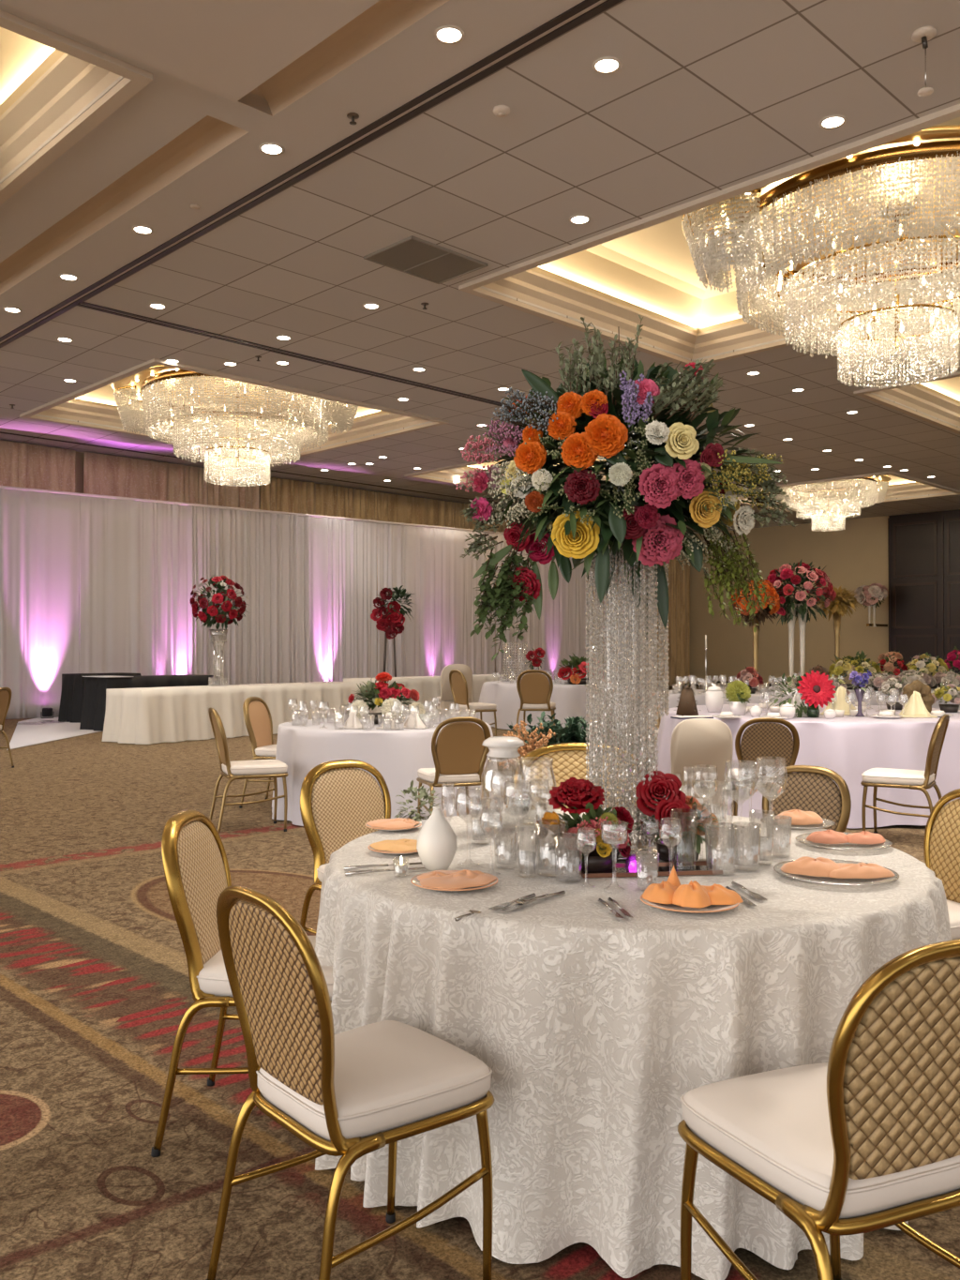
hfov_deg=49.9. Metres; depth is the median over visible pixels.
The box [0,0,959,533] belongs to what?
ceiling
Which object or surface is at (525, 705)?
seat cushion
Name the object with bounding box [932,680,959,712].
flower arrangement
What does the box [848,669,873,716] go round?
vase
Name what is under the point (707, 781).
glass
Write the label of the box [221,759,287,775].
seat cushion
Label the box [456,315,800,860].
centrepiece
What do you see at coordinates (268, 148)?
recessed light
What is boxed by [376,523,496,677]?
drape
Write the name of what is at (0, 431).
trim
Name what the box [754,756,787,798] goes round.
bowl
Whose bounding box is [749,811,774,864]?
glass
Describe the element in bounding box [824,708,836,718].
tureen
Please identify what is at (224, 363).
recessed light
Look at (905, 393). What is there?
trim
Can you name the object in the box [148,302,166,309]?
recessed light
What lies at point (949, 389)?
ceiling
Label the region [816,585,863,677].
bouquet
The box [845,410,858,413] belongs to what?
recessed light
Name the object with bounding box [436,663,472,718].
covered chair
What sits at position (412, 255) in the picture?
ceiling vent
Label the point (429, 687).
table
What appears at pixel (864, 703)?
glass bowl
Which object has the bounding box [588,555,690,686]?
wall
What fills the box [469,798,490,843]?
glass
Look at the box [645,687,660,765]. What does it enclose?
banquet chair
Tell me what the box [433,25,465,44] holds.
recessed light
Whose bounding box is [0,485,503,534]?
rod
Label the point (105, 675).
table runner
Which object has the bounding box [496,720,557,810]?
flower
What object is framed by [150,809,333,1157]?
banquet chair
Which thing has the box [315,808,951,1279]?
tablecloth
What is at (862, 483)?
crystal chandelier
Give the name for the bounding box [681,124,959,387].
crystal chandelier
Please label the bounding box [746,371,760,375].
recessed light
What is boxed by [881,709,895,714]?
glass bowl
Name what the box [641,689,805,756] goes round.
tablecloth
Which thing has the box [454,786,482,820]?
bowl
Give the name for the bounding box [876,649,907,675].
flower arrangement
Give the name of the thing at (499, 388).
recessed light
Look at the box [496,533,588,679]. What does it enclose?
drape
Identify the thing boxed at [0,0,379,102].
ceiling
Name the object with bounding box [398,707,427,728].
napkin
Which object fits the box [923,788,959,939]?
banquet chair
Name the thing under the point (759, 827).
tumbler
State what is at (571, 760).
banquet chair
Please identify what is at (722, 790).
bowl
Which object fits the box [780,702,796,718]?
sugar bowl
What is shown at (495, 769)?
bowl
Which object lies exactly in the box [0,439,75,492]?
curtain
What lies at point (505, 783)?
bowl
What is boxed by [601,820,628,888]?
glass
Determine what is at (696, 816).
glass
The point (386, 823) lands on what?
folded napkin
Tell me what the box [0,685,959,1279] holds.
floor
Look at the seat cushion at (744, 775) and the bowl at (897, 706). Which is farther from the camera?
the bowl at (897, 706)
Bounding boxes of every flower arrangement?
[370,585,414,677]
[767,670,836,717]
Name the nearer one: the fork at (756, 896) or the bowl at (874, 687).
the fork at (756, 896)
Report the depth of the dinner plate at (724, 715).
8.70 m
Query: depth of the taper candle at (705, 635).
13.39 m
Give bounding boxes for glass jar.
[516,756,557,825]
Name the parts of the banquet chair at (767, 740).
leg, leg, seat frame, panel, frame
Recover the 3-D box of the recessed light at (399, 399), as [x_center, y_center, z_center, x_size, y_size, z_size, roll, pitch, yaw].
[-1.373,-4.305,18.454,0.228,0.010,0.228,0,0,0]
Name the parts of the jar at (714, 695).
lid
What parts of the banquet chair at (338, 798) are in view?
leg, backrest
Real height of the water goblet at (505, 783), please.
0.239 m
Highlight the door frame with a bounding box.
[888,512,959,676]
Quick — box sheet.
[7,717,101,750]
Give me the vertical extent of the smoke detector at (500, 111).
0.050 m
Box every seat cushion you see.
[197,935,333,1000]
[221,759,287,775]
[255,744,276,756]
[257,1020,491,1141]
[317,863,328,881]
[417,768,480,783]
[455,702,496,709]
[522,702,556,708]
[681,1062,959,1219]
[731,768,783,784]
[861,768,934,785]
[947,899,959,939]
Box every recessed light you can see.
[2,306,21,313]
[56,336,73,342]
[58,273,78,281]
[62,378,77,382]
[131,225,153,234]
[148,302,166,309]
[165,359,180,362]
[223,361,238,365]
[258,142,285,155]
[275,334,291,340]
[275,361,289,364]
[362,302,380,309]
[396,397,409,401]
[412,367,426,371]
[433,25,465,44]
[496,387,510,391]
[569,214,590,224]
[591,56,621,74]
[743,423,755,426]
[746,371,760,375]
[791,388,805,391]
[818,114,846,129]
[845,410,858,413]
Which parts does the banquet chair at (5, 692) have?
panel, frame, leg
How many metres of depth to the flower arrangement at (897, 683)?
9.94 m
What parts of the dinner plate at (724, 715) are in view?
dish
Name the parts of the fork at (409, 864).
handle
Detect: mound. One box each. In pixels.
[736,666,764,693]
[808,664,829,678]
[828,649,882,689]
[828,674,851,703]
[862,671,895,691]
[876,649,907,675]
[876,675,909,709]
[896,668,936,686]
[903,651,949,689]
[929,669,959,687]
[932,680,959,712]
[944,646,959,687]
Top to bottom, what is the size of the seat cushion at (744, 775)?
0.076 m
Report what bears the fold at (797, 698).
on the tablecloth at (850, 746)
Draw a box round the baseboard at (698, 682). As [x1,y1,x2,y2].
[690,680,797,688]
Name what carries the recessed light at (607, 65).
in the ceiling at (705, 97)
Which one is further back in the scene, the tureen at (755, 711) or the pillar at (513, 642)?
the pillar at (513, 642)
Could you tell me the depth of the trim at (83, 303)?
15.40 m
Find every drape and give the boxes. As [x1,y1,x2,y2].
[0,488,80,719]
[79,496,242,685]
[242,510,376,684]
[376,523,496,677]
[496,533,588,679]
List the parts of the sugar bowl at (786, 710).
lid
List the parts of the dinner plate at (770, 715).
dish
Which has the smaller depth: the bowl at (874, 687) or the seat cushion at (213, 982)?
the seat cushion at (213, 982)
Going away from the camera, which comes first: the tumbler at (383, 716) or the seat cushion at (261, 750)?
the tumbler at (383, 716)
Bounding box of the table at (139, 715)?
[101,681,368,744]
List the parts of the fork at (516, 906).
handle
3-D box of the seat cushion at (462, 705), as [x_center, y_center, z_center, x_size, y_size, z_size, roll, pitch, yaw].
[-0.064,0.996,15.496,0.504,0.092,0.481,0,-1,-30]
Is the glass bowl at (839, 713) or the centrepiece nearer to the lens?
the centrepiece
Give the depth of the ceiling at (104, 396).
21.64 m
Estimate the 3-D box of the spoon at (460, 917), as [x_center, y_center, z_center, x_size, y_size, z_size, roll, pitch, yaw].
[-0.030,0.666,2.490,0.038,0.012,0.080,0,-1,39]
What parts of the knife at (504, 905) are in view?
handle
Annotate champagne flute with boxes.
[441,782,454,821]
[535,802,548,862]
[720,789,734,850]
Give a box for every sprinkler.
[346,112,359,124]
[421,302,428,309]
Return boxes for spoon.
[454,909,481,921]
[515,890,565,903]
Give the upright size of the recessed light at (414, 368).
0.010 m
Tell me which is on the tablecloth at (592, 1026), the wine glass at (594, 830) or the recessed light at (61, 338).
the wine glass at (594, 830)
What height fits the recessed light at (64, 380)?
0.010 m
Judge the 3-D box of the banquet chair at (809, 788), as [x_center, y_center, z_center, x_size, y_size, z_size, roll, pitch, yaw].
[1.442,1.039,4.772,0.461,0.869,0.533,0,-1,35]
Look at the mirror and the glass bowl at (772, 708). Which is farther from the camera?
the glass bowl at (772, 708)
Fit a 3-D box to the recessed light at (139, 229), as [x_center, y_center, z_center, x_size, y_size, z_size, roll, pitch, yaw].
[-3.594,-4.369,10.989,0.228,0.010,0.228,0,0,0]
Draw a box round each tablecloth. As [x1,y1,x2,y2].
[271,716,502,826]
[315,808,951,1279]
[475,679,647,729]
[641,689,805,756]
[654,703,959,828]
[767,684,959,710]
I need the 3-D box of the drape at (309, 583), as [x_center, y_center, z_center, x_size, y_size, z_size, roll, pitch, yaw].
[-4.077,-0.692,25.293,3.737,4.660,0.149,0,-1,-39]
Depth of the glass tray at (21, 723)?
19.42 m
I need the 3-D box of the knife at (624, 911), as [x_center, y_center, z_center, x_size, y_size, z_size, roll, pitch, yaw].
[0.348,0.667,2.564,0.017,0.012,0.190,0,-1,-8]
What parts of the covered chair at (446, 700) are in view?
seat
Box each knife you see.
[345,867,425,875]
[598,898,624,918]
[607,897,633,918]
[725,886,756,905]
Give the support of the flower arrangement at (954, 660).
on the tablecloth at (875, 701)
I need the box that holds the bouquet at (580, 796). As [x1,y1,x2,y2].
[540,777,633,872]
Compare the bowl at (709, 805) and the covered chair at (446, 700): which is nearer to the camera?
the bowl at (709, 805)
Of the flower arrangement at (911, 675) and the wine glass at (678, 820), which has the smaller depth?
the wine glass at (678, 820)
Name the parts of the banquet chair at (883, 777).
leg, leg, seat frame, leg, frame, leg, panel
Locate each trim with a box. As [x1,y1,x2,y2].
[0,0,449,294]
[0,0,622,347]
[0,9,152,205]
[0,431,707,533]
[19,358,449,458]
[75,301,506,406]
[404,447,634,489]
[458,103,959,365]
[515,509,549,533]
[717,471,959,511]
[854,371,959,434]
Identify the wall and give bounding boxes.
[75,451,676,687]
[260,475,509,675]
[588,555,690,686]
[690,509,956,683]
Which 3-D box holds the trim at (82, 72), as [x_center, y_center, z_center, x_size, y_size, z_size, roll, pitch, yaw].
[-6.541,-4.543,8.408,5.140,0.390,6.180,0,-1,-45]
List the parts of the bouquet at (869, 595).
trumpet leg, trumpet leg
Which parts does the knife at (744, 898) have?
blade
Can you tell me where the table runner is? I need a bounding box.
[82,675,133,677]
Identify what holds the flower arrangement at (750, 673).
on the tablecloth at (673, 699)
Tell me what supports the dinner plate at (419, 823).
on the tablecloth at (592, 1026)
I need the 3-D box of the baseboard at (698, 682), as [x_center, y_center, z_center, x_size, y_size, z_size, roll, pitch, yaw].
[20.763,1.567,27.468,0.030,0.200,35.900,0,-1,-45]
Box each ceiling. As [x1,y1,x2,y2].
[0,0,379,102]
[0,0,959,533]
[0,26,64,116]
[70,383,388,437]
[460,455,605,475]
[529,117,959,333]
[760,474,921,497]
[914,376,959,405]
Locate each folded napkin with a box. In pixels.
[366,817,419,828]
[370,838,417,852]
[417,869,496,888]
[641,865,743,907]
[773,809,823,825]
[781,856,895,878]
[806,828,886,843]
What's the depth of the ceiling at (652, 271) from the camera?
14.26 m
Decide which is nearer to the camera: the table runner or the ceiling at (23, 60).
the ceiling at (23, 60)
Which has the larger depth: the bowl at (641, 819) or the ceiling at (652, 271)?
the ceiling at (652, 271)
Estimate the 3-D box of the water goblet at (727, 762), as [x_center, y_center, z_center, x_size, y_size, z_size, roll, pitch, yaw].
[0.861,0.540,3.416,0.103,0.277,0.103,0,0,0]
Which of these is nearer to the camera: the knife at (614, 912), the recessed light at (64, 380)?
the knife at (614, 912)
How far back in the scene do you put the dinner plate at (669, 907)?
2.56 m
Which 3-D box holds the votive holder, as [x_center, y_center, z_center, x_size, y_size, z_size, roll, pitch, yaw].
[-0.226,0.646,2.954,0.047,0.055,0.047,0,0,0]
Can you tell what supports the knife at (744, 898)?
on the tablecloth at (592, 1026)
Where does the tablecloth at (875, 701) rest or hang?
on the banquet table
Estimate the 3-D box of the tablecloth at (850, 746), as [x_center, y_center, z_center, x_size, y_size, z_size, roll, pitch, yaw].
[3.220,1.087,9.727,3.145,0.829,3.160,0,0,0]
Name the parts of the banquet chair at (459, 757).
leg, leg, seat frame, panel, frame, leg, leg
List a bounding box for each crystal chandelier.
[110,364,358,486]
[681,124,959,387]
[769,474,891,531]
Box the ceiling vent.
[363,235,487,284]
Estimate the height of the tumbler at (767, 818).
0.119 m
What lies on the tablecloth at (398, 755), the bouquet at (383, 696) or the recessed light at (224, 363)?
the bouquet at (383, 696)
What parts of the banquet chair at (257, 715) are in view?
leg, frame, backrest, leg, seat frame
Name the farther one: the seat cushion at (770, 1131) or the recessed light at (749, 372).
the recessed light at (749, 372)
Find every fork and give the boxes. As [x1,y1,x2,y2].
[343,861,422,870]
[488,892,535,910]
[499,893,547,912]
[731,881,767,900]
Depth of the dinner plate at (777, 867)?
2.88 m
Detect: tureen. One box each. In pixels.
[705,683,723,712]
[750,705,762,716]
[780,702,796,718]
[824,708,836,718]
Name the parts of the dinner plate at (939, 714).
dish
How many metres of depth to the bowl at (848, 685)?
14.37 m
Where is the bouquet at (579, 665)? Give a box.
[555,653,603,684]
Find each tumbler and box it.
[316,710,325,722]
[361,714,373,729]
[382,716,392,729]
[393,715,405,730]
[432,709,442,723]
[493,824,519,868]
[534,819,568,875]
[553,832,583,882]
[635,850,659,889]
[704,822,737,874]
[730,821,761,871]
[766,814,792,857]
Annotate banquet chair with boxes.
[0,687,14,767]
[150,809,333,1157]
[205,885,495,1279]
[208,707,288,833]
[239,696,276,808]
[300,759,391,934]
[416,717,491,814]
[449,669,496,736]
[512,742,646,810]
[515,669,556,736]
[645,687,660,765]
[677,938,959,1279]
[731,717,799,815]
[762,765,851,832]
[860,714,949,833]
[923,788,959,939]
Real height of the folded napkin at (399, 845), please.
0.026 m
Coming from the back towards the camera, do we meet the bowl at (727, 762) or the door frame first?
the door frame
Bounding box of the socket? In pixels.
[899,234,903,241]
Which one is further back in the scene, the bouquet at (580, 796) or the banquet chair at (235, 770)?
the banquet chair at (235, 770)
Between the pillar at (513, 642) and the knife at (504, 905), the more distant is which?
the pillar at (513, 642)
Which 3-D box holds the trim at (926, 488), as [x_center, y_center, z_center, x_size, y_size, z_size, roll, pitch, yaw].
[10.145,-4.359,29.678,4.980,0.390,5.580,0,-1,-45]
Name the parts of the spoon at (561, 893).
handle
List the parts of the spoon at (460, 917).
handle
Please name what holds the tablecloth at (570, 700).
on the banquet table
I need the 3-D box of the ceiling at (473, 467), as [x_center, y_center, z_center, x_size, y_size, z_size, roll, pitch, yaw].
[1.710,-4.813,26.267,4.260,0.460,4.660,0,-1,-45]
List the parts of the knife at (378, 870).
handle, blade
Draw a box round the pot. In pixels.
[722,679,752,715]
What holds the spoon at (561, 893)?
on the tablecloth at (592, 1026)
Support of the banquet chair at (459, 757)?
on the floor
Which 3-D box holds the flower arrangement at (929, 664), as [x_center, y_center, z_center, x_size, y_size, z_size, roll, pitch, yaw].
[6.391,0.431,14.765,0.683,0.526,0.630,0,0,0]
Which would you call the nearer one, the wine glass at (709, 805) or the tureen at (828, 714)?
the wine glass at (709, 805)
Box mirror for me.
[583,863,717,873]
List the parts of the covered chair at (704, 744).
seat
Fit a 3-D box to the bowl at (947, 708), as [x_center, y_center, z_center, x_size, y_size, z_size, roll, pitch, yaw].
[4.364,0.635,9.595,0.176,0.070,0.172,0,0,0]
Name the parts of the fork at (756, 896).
handle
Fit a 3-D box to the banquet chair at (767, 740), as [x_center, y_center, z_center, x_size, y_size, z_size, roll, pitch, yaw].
[2.123,1.032,7.731,0.496,0.935,0.573,0,0,8]
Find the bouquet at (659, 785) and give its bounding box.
[632,770,721,863]
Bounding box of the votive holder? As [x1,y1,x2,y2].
[392,856,409,876]
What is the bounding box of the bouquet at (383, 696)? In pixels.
[348,672,425,723]
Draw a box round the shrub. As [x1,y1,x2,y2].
[394,780,444,821]
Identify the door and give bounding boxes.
[888,509,959,684]
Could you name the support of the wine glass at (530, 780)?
on the tablecloth at (592, 1026)
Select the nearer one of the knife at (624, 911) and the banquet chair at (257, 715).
the knife at (624, 911)
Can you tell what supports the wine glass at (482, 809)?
on the tablecloth at (592, 1026)
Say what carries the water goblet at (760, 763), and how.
on the tablecloth at (592, 1026)
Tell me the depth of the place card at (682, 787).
4.15 m
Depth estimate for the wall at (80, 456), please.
23.40 m
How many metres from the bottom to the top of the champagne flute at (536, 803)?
0.185 m
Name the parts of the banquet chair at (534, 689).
leg, panel, frame, seat frame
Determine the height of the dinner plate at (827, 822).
0.017 m
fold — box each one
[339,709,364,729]
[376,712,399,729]
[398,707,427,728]
[790,693,807,717]
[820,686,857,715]
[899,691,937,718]
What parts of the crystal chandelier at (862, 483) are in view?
stem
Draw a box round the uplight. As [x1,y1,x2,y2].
[40,707,53,718]
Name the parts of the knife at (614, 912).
handle, blade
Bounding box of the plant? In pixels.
[507,710,658,756]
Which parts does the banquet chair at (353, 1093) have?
leg, panel, frame, leg, seat frame, leg, leg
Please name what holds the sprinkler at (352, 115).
attached to the ceiling at (705, 97)
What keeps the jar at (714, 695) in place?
on the tablecloth at (850, 746)
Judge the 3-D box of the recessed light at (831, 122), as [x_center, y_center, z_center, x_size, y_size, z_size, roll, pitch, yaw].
[2.991,-4.389,8.741,0.228,0.010,0.228,0,0,0]
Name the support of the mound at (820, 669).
on the tablecloth at (875, 701)
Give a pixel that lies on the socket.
(900, 237)
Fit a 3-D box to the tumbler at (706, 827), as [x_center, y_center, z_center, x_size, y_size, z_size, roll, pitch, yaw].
[0.698,0.605,2.995,0.090,0.137,0.090,0,0,0]
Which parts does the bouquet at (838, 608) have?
trumpet leg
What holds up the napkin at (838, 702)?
on the tablecloth at (850, 746)
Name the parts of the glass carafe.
lid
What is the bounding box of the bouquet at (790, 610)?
[764,559,836,688]
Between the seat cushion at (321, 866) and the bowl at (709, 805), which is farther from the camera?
the seat cushion at (321, 866)
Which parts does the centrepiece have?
plate, support rod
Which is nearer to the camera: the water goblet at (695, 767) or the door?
the water goblet at (695, 767)
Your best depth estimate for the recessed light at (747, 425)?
20.59 m
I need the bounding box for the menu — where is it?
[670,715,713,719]
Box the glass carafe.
[481,736,526,829]
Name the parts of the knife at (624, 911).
handle, blade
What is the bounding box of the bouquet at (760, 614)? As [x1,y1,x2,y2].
[728,579,782,691]
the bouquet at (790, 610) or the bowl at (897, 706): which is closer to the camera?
the bowl at (897, 706)
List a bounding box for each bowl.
[363,712,406,723]
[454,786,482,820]
[479,806,503,838]
[490,768,514,798]
[503,781,531,820]
[527,780,550,807]
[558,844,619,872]
[565,677,591,684]
[575,827,596,854]
[601,820,628,845]
[640,818,660,836]
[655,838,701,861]
[691,802,712,829]
[720,789,734,826]
[723,759,756,801]
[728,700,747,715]
[737,760,763,793]
[750,688,756,693]
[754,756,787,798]
[758,703,769,707]
[769,706,780,711]
[834,709,844,717]
[843,683,868,689]
[849,709,864,715]
[854,706,866,711]
[855,701,867,706]
[871,685,890,691]
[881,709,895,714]
[886,701,903,709]
[928,683,938,689]
[938,704,959,712]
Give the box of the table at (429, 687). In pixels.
[343,674,522,717]
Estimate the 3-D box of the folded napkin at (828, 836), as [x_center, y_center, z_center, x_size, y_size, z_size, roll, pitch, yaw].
[1.214,0.647,3.410,0.258,0.038,0.110,0,0,0]
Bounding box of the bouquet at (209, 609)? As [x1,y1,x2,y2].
[189,574,249,685]
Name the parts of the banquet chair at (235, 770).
leg, panel, frame, leg, seat frame, leg, leg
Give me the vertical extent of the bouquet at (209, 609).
1.875 m
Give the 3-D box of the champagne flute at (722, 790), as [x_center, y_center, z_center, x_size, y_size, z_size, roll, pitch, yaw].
[0.789,0.579,3.295,0.042,0.197,0.042,0,0,0]
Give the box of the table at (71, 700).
[58,672,141,722]
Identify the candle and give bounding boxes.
[395,863,406,873]
[702,634,707,692]
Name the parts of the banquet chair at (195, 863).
leg, frame, backrest, leg, seat frame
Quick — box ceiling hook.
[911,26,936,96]
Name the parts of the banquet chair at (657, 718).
frame, backrest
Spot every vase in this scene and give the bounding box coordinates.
[416,805,457,871]
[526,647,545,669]
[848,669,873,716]
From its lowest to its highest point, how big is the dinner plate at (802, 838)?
0.017 m
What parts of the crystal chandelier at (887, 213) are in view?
candle bulb, candle bulb, candle bulb, stem, candle bulb, candle bulb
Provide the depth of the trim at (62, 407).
20.71 m
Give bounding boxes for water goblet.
[503,781,531,858]
[692,765,718,798]
[723,759,756,843]
[737,760,763,827]
[754,756,787,842]
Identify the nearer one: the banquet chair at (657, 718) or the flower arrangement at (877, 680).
the banquet chair at (657, 718)
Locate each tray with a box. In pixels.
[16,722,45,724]
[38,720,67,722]
[579,860,722,878]
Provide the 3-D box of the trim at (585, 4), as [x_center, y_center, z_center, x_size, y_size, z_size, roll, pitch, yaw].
[0.728,-4.407,7.226,0.174,0.022,35.200,0,-1,-45]
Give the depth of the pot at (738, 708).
9.14 m
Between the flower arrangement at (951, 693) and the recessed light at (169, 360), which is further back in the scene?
the recessed light at (169, 360)
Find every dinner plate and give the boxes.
[365,821,421,831]
[367,844,418,855]
[410,870,498,891]
[640,894,739,912]
[712,711,741,718]
[758,712,788,719]
[760,815,835,828]
[773,858,899,886]
[796,832,892,850]
[870,711,903,718]
[930,709,953,717]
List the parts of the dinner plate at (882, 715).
dish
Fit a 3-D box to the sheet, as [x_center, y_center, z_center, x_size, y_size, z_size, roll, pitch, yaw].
[-7.799,1.589,19.186,2.869,0.010,9.268,0,0,0]
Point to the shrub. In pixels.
(422, 790)
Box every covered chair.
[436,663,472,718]
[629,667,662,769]
[670,718,733,814]
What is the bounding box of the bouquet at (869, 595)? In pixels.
[854,583,888,627]
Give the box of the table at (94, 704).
[79,674,219,731]
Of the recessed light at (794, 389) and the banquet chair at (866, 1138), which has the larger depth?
the recessed light at (794, 389)
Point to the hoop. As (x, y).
(925, 690)
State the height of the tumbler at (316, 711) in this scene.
0.107 m
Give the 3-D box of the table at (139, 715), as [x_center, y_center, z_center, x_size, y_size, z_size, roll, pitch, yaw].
[-3.969,1.171,17.487,1.253,0.800,4.897,0,-1,40]
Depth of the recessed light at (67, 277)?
12.38 m
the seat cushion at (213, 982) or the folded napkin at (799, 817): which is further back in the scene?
the folded napkin at (799, 817)
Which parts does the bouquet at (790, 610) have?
trumpet leg, trumpet leg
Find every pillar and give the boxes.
[502,642,514,681]
[515,642,527,678]
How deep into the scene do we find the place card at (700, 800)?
3.89 m
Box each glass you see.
[454,786,482,864]
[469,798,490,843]
[479,806,503,873]
[490,768,514,837]
[515,827,538,877]
[527,780,550,843]
[575,827,596,886]
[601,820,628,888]
[640,818,660,865]
[659,817,682,852]
[669,808,697,867]
[691,802,712,860]
[707,781,728,825]
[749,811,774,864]
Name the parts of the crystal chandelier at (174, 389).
stem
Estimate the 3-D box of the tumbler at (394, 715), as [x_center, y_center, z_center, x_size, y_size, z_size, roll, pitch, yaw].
[-0.656,0.670,8.374,0.090,0.118,0.086,0,0,0]
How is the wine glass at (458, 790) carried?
on the tablecloth at (592, 1026)
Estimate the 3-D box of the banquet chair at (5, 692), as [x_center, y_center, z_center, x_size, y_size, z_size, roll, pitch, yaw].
[-5.907,1.047,12.190,0.601,0.981,0.520,0,0,2]
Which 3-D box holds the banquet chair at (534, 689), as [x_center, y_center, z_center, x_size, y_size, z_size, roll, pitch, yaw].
[0.868,1.008,15.744,0.595,1.122,0.687,0,-1,10]
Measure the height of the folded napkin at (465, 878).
0.027 m
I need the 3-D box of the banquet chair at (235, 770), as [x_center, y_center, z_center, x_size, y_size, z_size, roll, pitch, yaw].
[-1.839,1.017,8.176,0.596,0.972,0.516,0,-1,-22]
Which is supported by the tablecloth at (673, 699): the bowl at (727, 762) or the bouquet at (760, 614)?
the bouquet at (760, 614)
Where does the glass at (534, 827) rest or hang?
on the tablecloth at (592, 1026)
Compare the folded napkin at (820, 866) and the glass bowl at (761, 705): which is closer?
the folded napkin at (820, 866)
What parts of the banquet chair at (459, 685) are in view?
panel, frame, seat frame, leg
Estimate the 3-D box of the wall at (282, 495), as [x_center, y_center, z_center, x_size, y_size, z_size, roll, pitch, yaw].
[-2.255,-1.258,29.715,9.450,5.850,0.128,0,-1,-45]
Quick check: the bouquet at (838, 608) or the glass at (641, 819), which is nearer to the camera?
the glass at (641, 819)
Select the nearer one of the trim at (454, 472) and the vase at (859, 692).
the vase at (859, 692)
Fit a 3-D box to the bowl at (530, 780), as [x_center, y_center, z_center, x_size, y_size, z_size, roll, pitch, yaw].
[0.198,0.515,3.446,0.076,0.096,0.076,0,0,0]
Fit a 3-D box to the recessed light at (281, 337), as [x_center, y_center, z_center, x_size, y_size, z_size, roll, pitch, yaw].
[-2.819,-4.336,14.804,0.228,0.010,0.228,0,0,0]
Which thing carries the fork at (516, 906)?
on the tablecloth at (592, 1026)
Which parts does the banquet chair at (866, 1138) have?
leg, leg, seat frame, leg, frame, panel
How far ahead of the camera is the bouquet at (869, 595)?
33.50 m
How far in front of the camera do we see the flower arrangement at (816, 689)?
8.80 m
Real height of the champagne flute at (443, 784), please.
0.208 m
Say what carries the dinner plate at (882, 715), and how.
on the tablecloth at (850, 746)
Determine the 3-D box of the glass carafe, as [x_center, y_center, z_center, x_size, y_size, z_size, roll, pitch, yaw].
[0.085,0.516,3.746,0.164,0.330,0.164,0,0,0]
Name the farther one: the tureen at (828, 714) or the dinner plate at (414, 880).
the tureen at (828, 714)
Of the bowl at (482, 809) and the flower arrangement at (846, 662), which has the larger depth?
the flower arrangement at (846, 662)
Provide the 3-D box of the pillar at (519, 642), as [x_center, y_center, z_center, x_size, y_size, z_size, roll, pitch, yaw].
[0.802,0.407,19.997,0.244,0.785,0.235,0,-1,20]
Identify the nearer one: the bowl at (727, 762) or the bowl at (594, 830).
the bowl at (594, 830)
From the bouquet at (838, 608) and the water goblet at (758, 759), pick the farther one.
the bouquet at (838, 608)
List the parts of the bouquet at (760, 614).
trumpet leg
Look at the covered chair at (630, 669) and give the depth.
11.99 m
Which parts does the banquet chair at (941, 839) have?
frame, backrest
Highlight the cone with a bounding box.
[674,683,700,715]
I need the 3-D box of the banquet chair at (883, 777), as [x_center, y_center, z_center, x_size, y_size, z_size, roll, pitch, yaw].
[3.155,1.022,7.649,0.584,0.953,0.506,0,-1,32]
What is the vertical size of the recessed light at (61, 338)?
0.010 m
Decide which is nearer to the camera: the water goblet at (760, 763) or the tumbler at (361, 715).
the water goblet at (760, 763)
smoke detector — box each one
[189,203,200,209]
[492,105,510,117]
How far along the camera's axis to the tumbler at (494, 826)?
3.06 m
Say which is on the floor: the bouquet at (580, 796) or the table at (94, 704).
the table at (94, 704)
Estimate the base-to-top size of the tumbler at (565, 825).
0.149 m
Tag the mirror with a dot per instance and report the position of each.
(618, 867)
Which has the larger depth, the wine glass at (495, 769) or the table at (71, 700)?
the table at (71, 700)
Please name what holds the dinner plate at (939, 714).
on the tablecloth at (850, 746)
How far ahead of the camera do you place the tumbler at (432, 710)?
9.08 m
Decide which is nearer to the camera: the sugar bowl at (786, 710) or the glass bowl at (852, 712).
the sugar bowl at (786, 710)
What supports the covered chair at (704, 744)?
on the floor
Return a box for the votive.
[625,854,645,872]
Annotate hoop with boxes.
[900,679,934,713]

